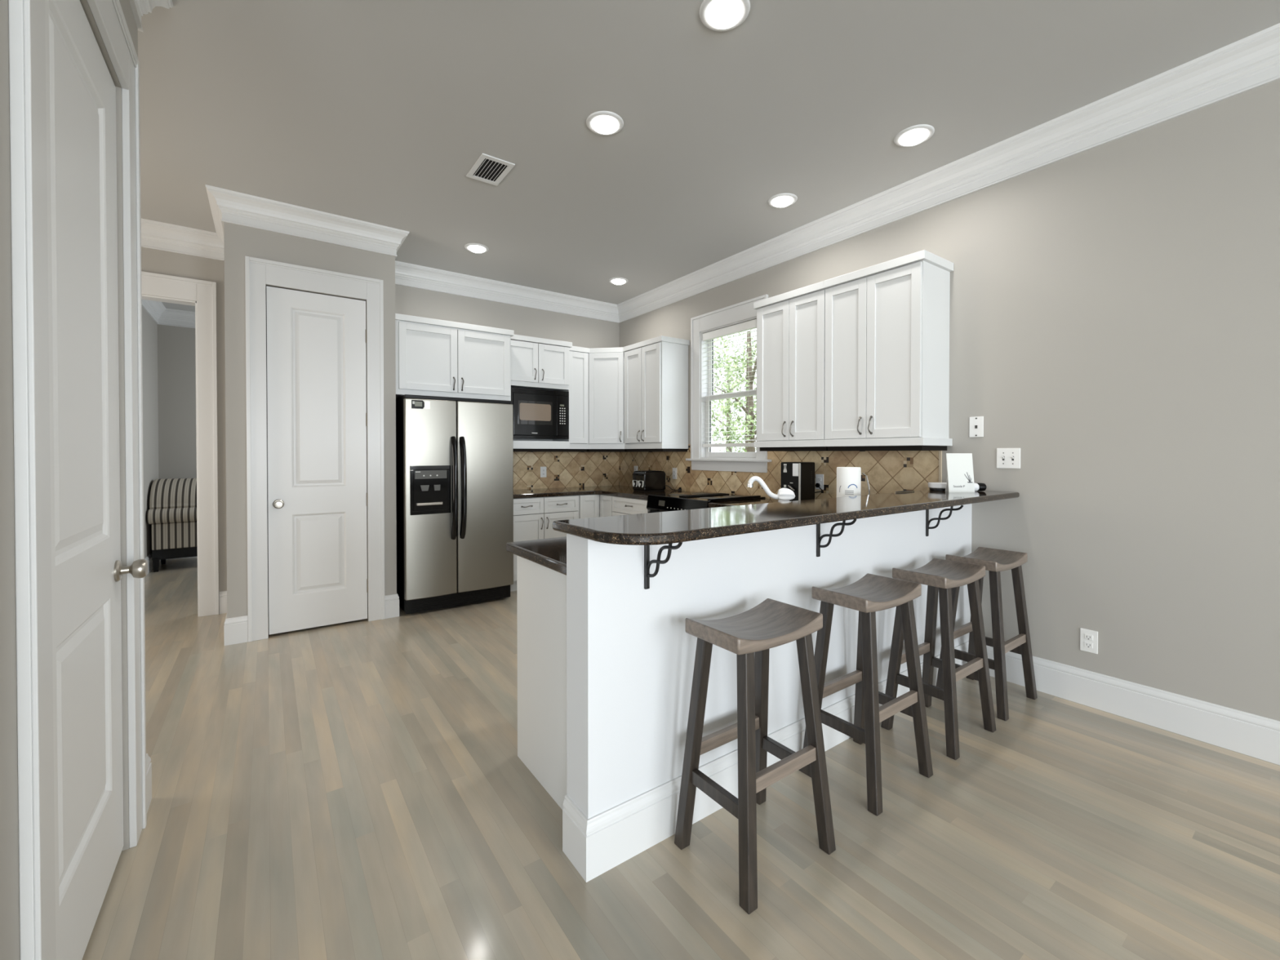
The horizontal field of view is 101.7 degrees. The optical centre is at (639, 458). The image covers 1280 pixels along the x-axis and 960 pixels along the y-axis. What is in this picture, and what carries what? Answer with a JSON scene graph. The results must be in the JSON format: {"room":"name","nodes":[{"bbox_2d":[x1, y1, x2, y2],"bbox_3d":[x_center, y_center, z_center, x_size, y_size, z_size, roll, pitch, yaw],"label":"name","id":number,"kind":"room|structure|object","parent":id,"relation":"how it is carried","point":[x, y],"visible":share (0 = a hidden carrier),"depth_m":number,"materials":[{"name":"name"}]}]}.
{"room":"kitchen","nodes":[
{"label":"kitchen","id":0,"kind":"room"},
{"bbox_2d":[0,0,137,959],"bbox_3d":[-3.127,-0.221,0.096,4.230,3.000,1.400,0,1,-36],"label":"wall","id":1,"kind":"structure","parent":0,"point":[10,941],"depth_m":0.92,"materials":[{"name":"grey paint"}]},
{"bbox_2d":[8,0,146,959],"bbox_3d":[-1.414,-0.039,1.361,0.026,2.610,1.026,0,1,-36],"label":"door frame","id":2,"kind":"structure","parent":1,"relation":"in","point":[27,43],"depth_m":1.00,"materials":[{"name":"white wood"}]},
{"bbox_2d":[44,0,147,959],"bbox_3d":[-1.438,0.038,1.384,0.106,2.420,0.719,0,1,-36],"label":"door","id":3,"kind":"structure","parent":1,"relation":"in","point":[87,570],"depth_m":1.35,"materials":[{"name":"white wood"}]},
{"bbox_2d":[146,753,151,812],"bbox_3d":[-2.590,1.179,1.265,2.046,0.176,0.179,0,1,-36],"label":"baseboard","id":4,"kind":"structure","parent":1,"relation":"attached to","point":[148,765],"depth_m":1.89,"materials":[{"name":"white"}]},
{"bbox_2d":[128,0,173,32],"bbox_3d":[-3.091,-1.629,0.107,4.318,0.185,1.576,0,1,-36],"label":"crown molding","id":5,"kind":"structure","parent":1,"relation":"attached to","point":[139,7],"depth_m":1.88,"materials":[{"name":"white wood"}]},
{"bbox_2d":[142,306,196,558],"bbox_3d":[-3.903,-0.280,5.794,2.740,3.000,3.070,0,1,-36],"label":"wall","id":6,"kind":"structure","parent":0,"point":[168,352],"depth_m":6.26,"materials":[{"name":"grey paint"}]},
{"bbox_2d":[142,299,195,328],"bbox_3d":[-3.868,-1.687,5.730,2.500,0.185,2.950,0,1,-36],"label":"crown molding","id":7,"kind":"structure","parent":6,"relation":"attached to","point":[161,315],"depth_m":6.23,"materials":[{"name":"white wood"}]},
{"bbox_2d":[144,552,197,574],"bbox_3d":[-3.868,1.133,5.760,2.500,0.176,2.950,0,1,-36],"label":"baseboard","id":8,"kind":"structure","parent":6,"relation":"attached to","point":[148,557],"depth_m":5.67,"materials":[{"name":"white wood"}]},
{"bbox_2d":[141,247,226,613],"bbox_3d":[-3.738,-0.261,3.951,3.323,3.000,0.120,0,1,-36],"label":"wall","id":9,"kind":"structure","parent":0,"point":[153,260],"depth_m":4.15,"materials":[{"name":"grey paint"}]},
{"bbox_2d":[141,271,218,617],"bbox_3d":[-3.815,-0.075,3.881,1.051,2.630,0.146,0,1,-36],"label":"door frame","id":10,"kind":"structure","parent":9,"relation":"attached to","point":[202,294],"depth_m":4.09,"materials":[{"name":"white wood"}]},
{"bbox_2d":[223,222,396,620],"bbox_3d":[-2.597,-0.263,4.142,1.045,3.000,0.897,0,1,-36],"label":"wall","id":11,"kind":"structure","parent":0,"point":[241,242],"depth_m":3.54,"materials":[{"name":"grey paint"}]},
{"bbox_2d":[218,591,248,645],"bbox_3d":[-3.010,1.152,3.851,0.127,0.176,0.927,-1,1,-40],"label":"baseboard","id":12,"kind":"structure","parent":11,"relation":"attached to","point":[235,628],"depth_m":3.51,"materials":[{"name":"white wood"}]},
{"bbox_2d":[244,256,385,642],"bbox_3d":[-2.319,-0.063,3.775,0.845,2.608,0.026,0,1,-36],"label":"door frame","id":13,"kind":"structure","parent":11,"relation":"in","point":[259,273],"depth_m":3.60,"materials":[{"name":"white wood"}]},
{"bbox_2d":[266,285,368,634],"bbox_3d":[-2.320,0.014,3.779,0.625,2.418,0.106,0,1,-36],"label":"door","id":14,"kind":"structure","parent":11,"relation":"in","point":[317,502],"depth_m":3.78,"materials":[{"name":"white wood"}]},
{"bbox_2d":[384,593,399,618],"bbox_3d":[-2.146,1.147,4.363,0.104,0.176,0.740,0,1,-36],"label":"baseboard","id":15,"kind":"structure","parent":11,"relation":"attached to","point":[391,602],"depth_m":4.06,"materials":[{"name":"white"}]},
{"bbox_2d":[395,284,619,348],"bbox_3d":[-1.263,-0.277,5.509,2.677,3.000,0.120,0,1,-36],"label":"wall","id":16,"kind":"structure","parent":0,"point":[582,331],"depth_m":5.36,"materials":[{"name":"grey paint"}]},
{"bbox_2d":[395,313,514,400],"bbox_3d":[-1.726,-0.840,4.678,1.001,0.640,0.670,0,1,-36],"label":"upper cabinet","id":17,"kind":"object","parent":16,"relation":"attached to","point":[437,357],"visible":0.91,"depth_m":4.40,"materials":[{"name":"white wood"}]},
{"bbox_2d":[511,334,572,451],"bbox_3d":[-1.104,-0.629,5.273,0.740,1.116,0.442,0,1,-36],"label":"upper cabinet","id":18,"kind":"object","parent":16,"relation":"attached to","point":[536,363],"visible":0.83,"depth_m":5.14,"materials":[{"name":"white wood"}]},
{"bbox_2d":[511,386,568,439],"bbox_3d":[-1.071,-0.442,5.281,0.616,0.485,0.357,0,1,-36],"label":"microwave","id":19,"kind":"object","parent":18,"relation":"in","point":[537,414],"visible":0.94,"depth_m":5.13,"materials":[{"name":"black"}]},
{"bbox_2d":[540,466,546,477],"bbox_3d":[-1.034,0.142,5.587,0.070,0.114,0.008,0,1,-36],"label":"wall outlet","id":20,"kind":"object","parent":16,"relation":"attached to","point":[543,469],"visible":1,"depth_m":5.58,"materials":[{"name":"white plastic"}]},
{"bbox_2d":[513,451,618,489],"bbox_3d":[-0.893,0.089,5.699,1.600,0.475,0.009,0,1,-36],"label":"backsplash","id":21,"kind":"structure","parent":16,"relation":"attached to","point":[563,468],"depth_m":5.74,"materials":[{"name":"tile"}]},
{"bbox_2d":[568,346,588,451],"bbox_3d":[-0.744,-0.622,5.587,0.252,1.095,0.352,0,1,-36],"label":"upper cabinet","id":22,"kind":"object","parent":16,"relation":"attached to","point":[579,356],"visible":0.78,"depth_m":5.46,"materials":[{"name":"white wood"}]},
{"bbox_2d":[586,346,631,452],"bbox_3d":[-0.316,-0.624,5.728,0.618,1.095,0.621,0,1,-36],"label":"upper cabinet","id":23,"kind":"object","parent":16,"relation":"attached to","point":[606,365],"visible":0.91,"depth_m":5.49,"materials":[{"name":"white wood"}]},
{"bbox_2d":[82,557,1279,959],"bbox_3d":[-1.330,1.321,0.833,8.230,0.100,15.120,0,1,-36],"label":"floor","id":24,"kind":"structure","parent":0,"point":[360,789],"depth_m":1.74,"materials":[{"name":"grey wood"}]},
{"bbox_2d":[146,478,197,572],"bbox_3d":[-5.172,0.723,5.996,0.640,0.990,0.699,0,1,-36],"label":"armchair","id":25,"kind":"object","parent":24,"relation":"on","point":[171,513],"visible":0.56,"depth_m":5.71,"materials":[{"name":"fabric"}]},
{"bbox_2d":[146,506,196,524],"bbox_3d":[-5.149,0.619,5.963,0.640,0.160,0.620,0,1,-36],"label":"seat cushion","id":26,"kind":"object","parent":25,"relation":"on","point":[155,515],"depth_m":5.66,"materials":[{"name":"fabric"}]},
{"bbox_2d":[395,394,513,613],"bbox_3d":[-1.661,0.364,4.567,0.874,1.738,0.885,0,1,-36],"label":"refrigerator","id":27,"kind":"object","parent":24,"relation":"on","point":[455,455],"visible":0.98,"depth_m":4.22,"materials":[{"name":"silver metal"}]},
{"bbox_2d":[516,555,566,809],"bbox_3d":[0.666,0.819,2.722,2.531,0.867,0.633,0,1,-36],"label":"base cabinet","id":28,"kind":"object","parent":24,"relation":"on","point":[541,590],"visible":0.03,"depth_m":1.99,"materials":[{"name":"white wood"}]},
{"bbox_2d":[506,498,777,575],"bbox_3d":[0.418,0.363,3.023,2.565,0.038,1.421,0,1,-36],"label":"countertop","id":29,"kind":"structure","parent":28,"relation":"on","point":[550,553],"depth_m":2.08,"materials":[{"name":"brown stone"}]},
{"bbox_2d":[746,475,795,502],"bbox_3d":[0.663,0.218,2.635,0.237,0.260,0.072,0,1,3],"label":"faucet","id":30,"kind":"object","parent":29,"relation":"on","point":[784,495],"visible":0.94,"depth_m":2.63,"materials":[{"name":"white plastic"}]},
{"bbox_2d":[781,462,823,501],"bbox_3d":[1.200,0.180,3.869,0.301,0.310,0.199,0,1,-36],"label":"coffee maker","id":31,"kind":"object","parent":29,"relation":"on","point":[797,477],"visible":0.81,"depth_m":3.78,"materials":[{"name":"black plastic"}]},
{"bbox_2d":[862,472,870,494],"bbox_3d":[1.209,0.202,3.013,0.171,0.284,0.161,0,1,-36],"label":"paper towel holder","id":32,"kind":"object","parent":29,"relation":"on","point":[862,473],"visible":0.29,"depth_m":3.00,"materials":[{"name":"silver metal"}]},
{"bbox_2d":[836,466,861,497],"bbox_3d":[1.204,0.190,3.010,0.131,0.281,0.131,0,1,-36],"label":"paper towel roll","id":33,"kind":"object","parent":32,"relation":"on","point":[848,478],"visible":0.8,"depth_m":2.96,"materials":[{"name":"white paper"}]},
{"bbox_2d":[510,495,578,591],"bbox_3d":[-1.069,0.793,5.176,0.727,0.867,0.660,0,1,-36],"label":"base cabinet","id":34,"kind":"object","parent":24,"relation":"on","point":[533,517],"visible":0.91,"depth_m":4.90,"materials":[{"name":"white wood"}]},
{"bbox_2d":[578,494,613,518],"bbox_3d":[-0.355,0.789,5.566,0.880,0.867,0.853,0,1,-36],"label":"base cabinet","id":35,"kind":"object","parent":24,"relation":"on","point":[589,505],"visible":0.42,"depth_m":5.21,"materials":[{"name":"white wood"}]},
{"bbox_2d":[513,484,693,499],"bbox_3d":[-0.476,0.342,5.098,1.604,0.038,1.455,0,1,-36],"label":"countertop","id":36,"kind":"structure","parent":35,"relation":"on","point":[628,491],"depth_m":5.09,"materials":[{"name":"brown stone"}]},
{"bbox_2d":[631,470,681,491],"bbox_3d":[0.164,0.222,5.193,0.386,0.200,0.350,0,1,-36],"label":"toaster","id":37,"kind":"object","parent":36,"relation":"on","point":[646,480],"visible":1,"depth_m":5.15,"materials":[{"name":"black metal"}]},
{"bbox_2d":[612,496,649,515],"bbox_3d":[0.150,0.795,5.037,0.683,0.867,0.593,0,1,-36],"label":"base cabinet","id":38,"kind":"object","parent":24,"relation":"on","point":[620,505],"visible":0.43,"depth_m":4.87,"materials":[{"name":"white wood"}]},
{"bbox_2d":[646,491,765,512],"bbox_3d":[0.529,0.759,4.454,0.719,0.910,0.773,0,1,-36],"label":"range","id":39,"kind":"object","parent":24,"relation":"on","point":[656,503],"visible":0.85,"depth_m":4.33,"materials":[{"name":"black"}]},
{"bbox_2d":[650,491,765,502],"bbox_3d":[0.558,0.323,4.471,0.648,0.012,0.773,0,1,-36],"label":"cooktop","id":40,"kind":"object","parent":39,"relation":"in","point":[697,496],"depth_m":4.33,"materials":[{"name":"black glass"}]},
{"bbox_2d":[674,598,835,914],"bbox_3d":[0.372,0.886,1.692,0.408,0.754,0.328,0,1,-36],"label":"bar stool","id":41,"kind":"object","parent":24,"relation":"on","point":[750,634],"visible":1,"depth_m":1.67,"materials":[{"name":"brown wood"}]},
{"bbox_2d":[803,573,933,816],"bbox_3d":[0.906,0.882,2.084,0.408,0.754,0.328,0,1,-36],"label":"bar stool","id":42,"kind":"object","parent":24,"relation":"on","point":[872,593],"visible":0.91,"depth_m":2.06,"materials":[{"name":"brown wood"}]},
{"bbox_2d":[880,558,995,759],"bbox_3d":[1.386,0.878,2.419,0.408,0.754,0.328,0,1,-36],"label":"bar stool","id":43,"kind":"object","parent":24,"relation":"on","point":[940,575],"visible":0.98,"depth_m":2.40,"materials":[{"name":"brown wood"}]},
{"bbox_2d":[936,546,1037,720],"bbox_3d":[1.818,0.875,2.737,0.408,0.754,0.328,0,1,-36],"label":"bar stool","id":44,"kind":"object","parent":24,"relation":"on","point":[995,561],"visible":0.81,"depth_m":2.71,"materials":[{"name":"brown wood"}]},
{"bbox_2d":[137,0,1279,311],"bbox_3d":[-1.330,-1.788,0.800,8.230,0.120,15.120,0,1,-36],"label":"ceiling","id":45,"kind":"structure","parent":0,"point":[379,112],"depth_m":2.59,"materials":[{"name":"grey paint"}]},
{"bbox_2d":[464,243,488,253],"bbox_3d":[-1.368,-1.750,4.364,0.196,0.030,0.196,0,1,-36],"label":"recessed light","id":46,"kind":"object","parent":45,"relation":"in","point":[473,247],"visible":1,"depth_m":4.33,"materials":[{"name":"white glass"}]},
{"bbox_2d":[466,153,515,186],"bbox_3d":[-0.909,-1.748,3.162,0.198,0.009,0.300,0,1,-36],"label":"ceiling vent","id":47,"kind":"object","parent":45,"relation":"in","point":[487,168],"visible":1,"depth_m":3.15,"materials":[{"name":"white metal"}]},
{"bbox_2d":[586,111,623,135],"bbox_3d":[-0.183,-1.733,2.717,0.196,0.030,0.196,0,1,-36],"label":"recessed light","id":48,"kind":"object","parent":45,"relation":"in","point":[600,122],"visible":1,"depth_m":2.69,"materials":[{"name":"white"}]},
{"bbox_2d":[608,277,628,284],"bbox_3d":[-0.215,-1.759,5.196,0.196,0.030,0.196,0,1,-36],"label":"recessed light","id":49,"kind":"object","parent":45,"relation":"in","point":[617,281],"visible":1,"depth_m":5.16,"materials":[{"name":"white"}]},
{"bbox_2d":[699,0,750,31],"bbox_3d":[0.328,-1.726,2.025,0.196,0.030,0.196,0,1,-36],"label":"recessed light","id":50,"kind":"object","parent":45,"relation":"in","point":[721,15],"visible":1,"depth_m":2.02,"materials":[{"name":"white"}]},
{"bbox_2d":[767,193,797,207],"bbox_3d":[0.968,-1.742,3.544,0.196,0.030,0.196,0,1,-36],"label":"recessed light","id":51,"kind":"object","parent":45,"relation":"in","point":[781,200],"visible":1,"depth_m":3.52,"materials":[{"name":"white glass"}]},
{"bbox_2d":[893,124,934,146],"bbox_3d":[1.483,-1.734,2.824,0.196,0.030,0.196,0,1,-36],"label":"recessed light","id":52,"kind":"object","parent":45,"relation":"in","point":[916,135],"visible":1,"depth_m":2.80,"materials":[{"name":"white"}]},
{"bbox_2d":[566,503,972,818],"bbox_3d":[0.863,0.739,2.386,2.607,1.034,0.137,0,1,-36],"label":"wall","id":53,"kind":"structure","parent":0,"point":[631,655],"depth_m":1.79,"materials":[{"name":"white paint"}]},
{"bbox_2d":[644,542,682,589],"bbox_3d":[0.075,0.320,1.617,0.018,0.207,0.190,0,1,-36],"label":"bracket","id":54,"kind":"object","parent":53,"relation":"attached to","point":[647,562],"visible":0.81,"depth_m":1.66,"materials":[{"name":"black metal"}]},
{"bbox_2d":[562,640,968,882],"bbox_3d":[0.862,1.168,2.380,2.623,0.176,0.153,0,1,-36],"label":"baseboard","id":55,"kind":"structure","parent":53,"relation":"attached to","point":[595,845],"depth_m":1.70,"materials":[{"name":"white wood"}]},
{"bbox_2d":[552,489,1019,545],"bbox_3d":[0.919,0.206,2.260,2.653,0.031,0.422,0,1,-36],"label":"countertop","id":56,"kind":"structure","parent":53,"relation":"on","point":[688,525],"depth_m":1.76,"materials":[{"name":"brown stone"}]},
{"bbox_2d":[895,490,914,493],"bbox_3d":[1.452,0.179,2.861,0.171,0.008,0.009,0,1,-31],"label":"pen","id":57,"kind":"object","parent":56,"relation":"on","point":[901,491],"visible":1,"depth_m":2.86,"materials":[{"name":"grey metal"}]},
{"bbox_2d":[928,482,946,491],"bbox_3d":[1.726,0.161,3.002,0.122,0.044,0.121,0,1,-36],"label":"round dish","id":58,"kind":"object","parent":56,"relation":"on","point":[941,486],"visible":0.72,"depth_m":2.96,"materials":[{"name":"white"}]},
{"bbox_2d":[945,453,974,492],"bbox_3d":[1.770,0.077,2.897,0.142,0.214,0.079,0,1,0],"label":"card","id":59,"kind":"object","parent":56,"relation":"on","point":[960,477],"visible":1,"depth_m":2.88,"materials":[{"name":"white paper"}]},
{"bbox_2d":[973,482,986,491],"bbox_3d":[1.883,0.160,2.937,0.124,0.048,0.048,0,1,0],"label":"bottle","id":60,"kind":"object","parent":56,"relation":"on","point":[978,486],"visible":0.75,"depth_m":2.92,"materials":[{"name":"white plastic"}]},
{"bbox_2d":[816,519,857,556],"bbox_3d":[0.811,0.314,2.143,0.018,0.207,0.190,0,1,-36],"label":"bracket","id":61,"kind":"object","parent":53,"relation":"attached to","point":[819,538],"visible":0.78,"depth_m":2.17,"materials":[{"name":"black metal"}]},
{"bbox_2d":[925,505,963,536],"bbox_3d":[1.576,0.309,2.691,0.018,0.207,0.190,0,1,-36],"label":"bracket","id":62,"kind":"object","parent":53,"relation":"attached to","point":[927,521],"visible":0.8,"depth_m":2.72,"materials":[{"name":"black metal"}]},
{"bbox_2d":[619,79,1279,720],"bbox_3d":[3.055,-0.237,1.666,0.130,3.000,11.157,0,1,-36],"label":"wall","id":63,"kind":"structure","parent":0,"point":[1114,307],"depth_m":2.52,"materials":[{"name":"grey paint"}]},
{"bbox_2d":[623,335,689,451],"bbox_3d":[0.146,-0.619,5.287,0.379,1.095,0.653,0,1,-36],"label":"upper cabinet","id":64,"kind":"object","parent":63,"relation":"attached to","point":[656,369],"visible":1,"depth_m":5.10,"materials":[{"name":"white wood"}]},
{"bbox_2d":[672,467,676,479],"bbox_3d":[0.353,0.150,5.311,0.008,0.114,0.070,0,1,-36],"label":"wall outlet","id":65,"kind":"object","parent":63,"relation":"attached to","point":[674,469],"visible":1,"depth_m":5.31,"materials":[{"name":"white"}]},
{"bbox_2d":[141,22,1279,323],"bbox_3d":[0.598,-1.628,-0.001,5.790,0.185,11.330,0,1,-36],"label":"crown molding","id":66,"kind":"structure","parent":63,"relation":"attached to","point":[1249,63],"depth_m":3.49,"materials":[{"name":"white wood"}]},
{"bbox_2d":[685,293,771,472],"bbox_3d":[0.820,-0.625,4.735,0.183,1.477,1.035,0,1,-36],"label":"window","id":67,"kind":"structure","parent":63,"relation":"in","point":[702,458],"depth_m":4.96,"materials":[{"name":"white wood"}]},
{"bbox_2d":[702,319,756,447],"bbox_3d":[0.811,-0.650,4.727,0.041,1.087,0.683,0,1,-36],"label":"window blind","id":68,"kind":"object","parent":67,"relation":"attached to","point":[749,325],"visible":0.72,"depth_m":4.72,"materials":[{"name":"white plastic"}]},
{"bbox_2d":[618,444,938,499],"bbox_3d":[0.805,0.099,4.693,0.009,0.475,3.603,0,1,-36],"label":"backsplash","id":69,"kind":"structure","parent":63,"relation":"attached to","point":[886,471],"depth_m":3.97,"materials":[{"name":"tile"}]},
{"bbox_2d":[753,280,832,451],"bbox_3d":[1.184,-0.624,3.837,0.379,1.135,0.616,0,1,-36],"label":"upper cabinet","id":70,"kind":"object","parent":63,"relation":"attached to","point":[791,325],"visible":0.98,"depth_m":3.70,"materials":[{"name":"white wood"}]},
{"bbox_2d":[815,474,823,489],"bbox_3d":[1.349,0.174,3.919,0.008,0.114,0.070,0,1,-36],"label":"wall outlet","id":71,"kind":"object","parent":63,"relation":"attached to","point":[819,477],"visible":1,"depth_m":3.91,"materials":[{"name":"white plastic"}]},
{"bbox_2d":[823,249,953,450],"bbox_3d":[1.555,-0.619,3.318,0.379,1.135,0.657,0,1,-36],"label":"upper cabinet","id":72,"kind":"object","parent":63,"relation":"attached to","point":[886,353],"visible":1,"depth_m":3.15,"materials":[{"name":"white wood"}]},
{"bbox_2d":[938,450,942,482],"bbox_3d":[1.856,0.129,3.222,0.012,0.425,0.013,0,1,-36],"label":"trim","id":73,"kind":"structure","parent":63,"relation":"attached to","point":[940,451],"depth_m":3.22,"materials":[{"name":"beige tile"}]},
{"bbox_2d":[969,416,983,437],"bbox_3d":[1.973,-0.186,3.058,0.009,0.120,0.074,0,1,-36],"label":"phone jack plate","id":74,"kind":"object","parent":63,"relation":"attached to","point":[976,424],"visible":1,"depth_m":3.06,"materials":[{"name":"white plastic"}]},
{"bbox_2d":[996,448,1020,468],"bbox_3d":[2.065,-0.002,2.926,0.016,0.114,0.116,0,1,-36],"label":"light switch","id":75,"kind":"object","parent":63,"relation":"attached to","point":[1006,458],"visible":1,"depth_m":2.92,"materials":[{"name":"white plastic"}]},
{"bbox_2d":[1080,627,1097,653],"bbox_3d":[2.277,0.925,2.646,0.008,0.114,0.070,0,1,-36],"label":"wall outlet","id":76,"kind":"object","parent":63,"relation":"attached to","point":[1088,638],"visible":1,"depth_m":2.64,"materials":[{"name":"white plastic"}]},
{"bbox_2d":[1084,641,1093,648],"bbox_3d":[2.275,0.945,2.644,0.003,0.027,0.033,0,1,-36],"label":"receptacle","id":77,"kind":"object","parent":76,"relation":"attached to","point":[1086,644],"depth_m":2.64,"materials":[{"name":"white plastic"}]},
{"bbox_2d":[1084,633,1093,640],"bbox_3d":[2.275,0.905,2.644,0.003,0.027,0.033,0,1,-36],"label":"receptacle","id":78,"kind":"object","parent":76,"relation":"attached to","point":[1088,637],"depth_m":2.64,"materials":[{"name":"white plastic"}]},
{"bbox_2d":[986,645,1279,764],"bbox_3d":[4.104,1.191,0.089,0.016,0.176,7.347,0,1,-36],"label":"baseboard","id":79,"kind":"structure","parent":63,"relation":"attached to","point":[1257,736],"depth_m":2.44,"materials":[{"name":"white wood"}]},
{"label":"outside","id":80,"kind":"structure","parent":0,"visible":0},
{"bbox_3d":[9.077,1.473,24.961,36.200,0.100,50.000,0,1,-36],"label":"lawn","id":81,"kind":"structure","parent":80,"visible":0},
{"bbox_2d":[711,329,756,452],"bbox_3d":[2.897,-1.506,13.894,4.019,6.101,4.408,0,1,-11],"label":"tree","id":82,"kind":"object","parent":81,"relation":"on","point":[751,413],"visible":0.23,"depth_m":13.37,"materials":[{"name":"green plant"}]},
{"bbox_2d":[711,333,756,452],"bbox_3d":[4.179,-1.958,22.490,4.708,6.826,6.346,0,1,26],"label":"tree","id":83,"kind":"object","parent":81,"relation":"on","point":[730,449],"visible":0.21,"depth_m":22.86,"materials":[{"name":"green plant"}]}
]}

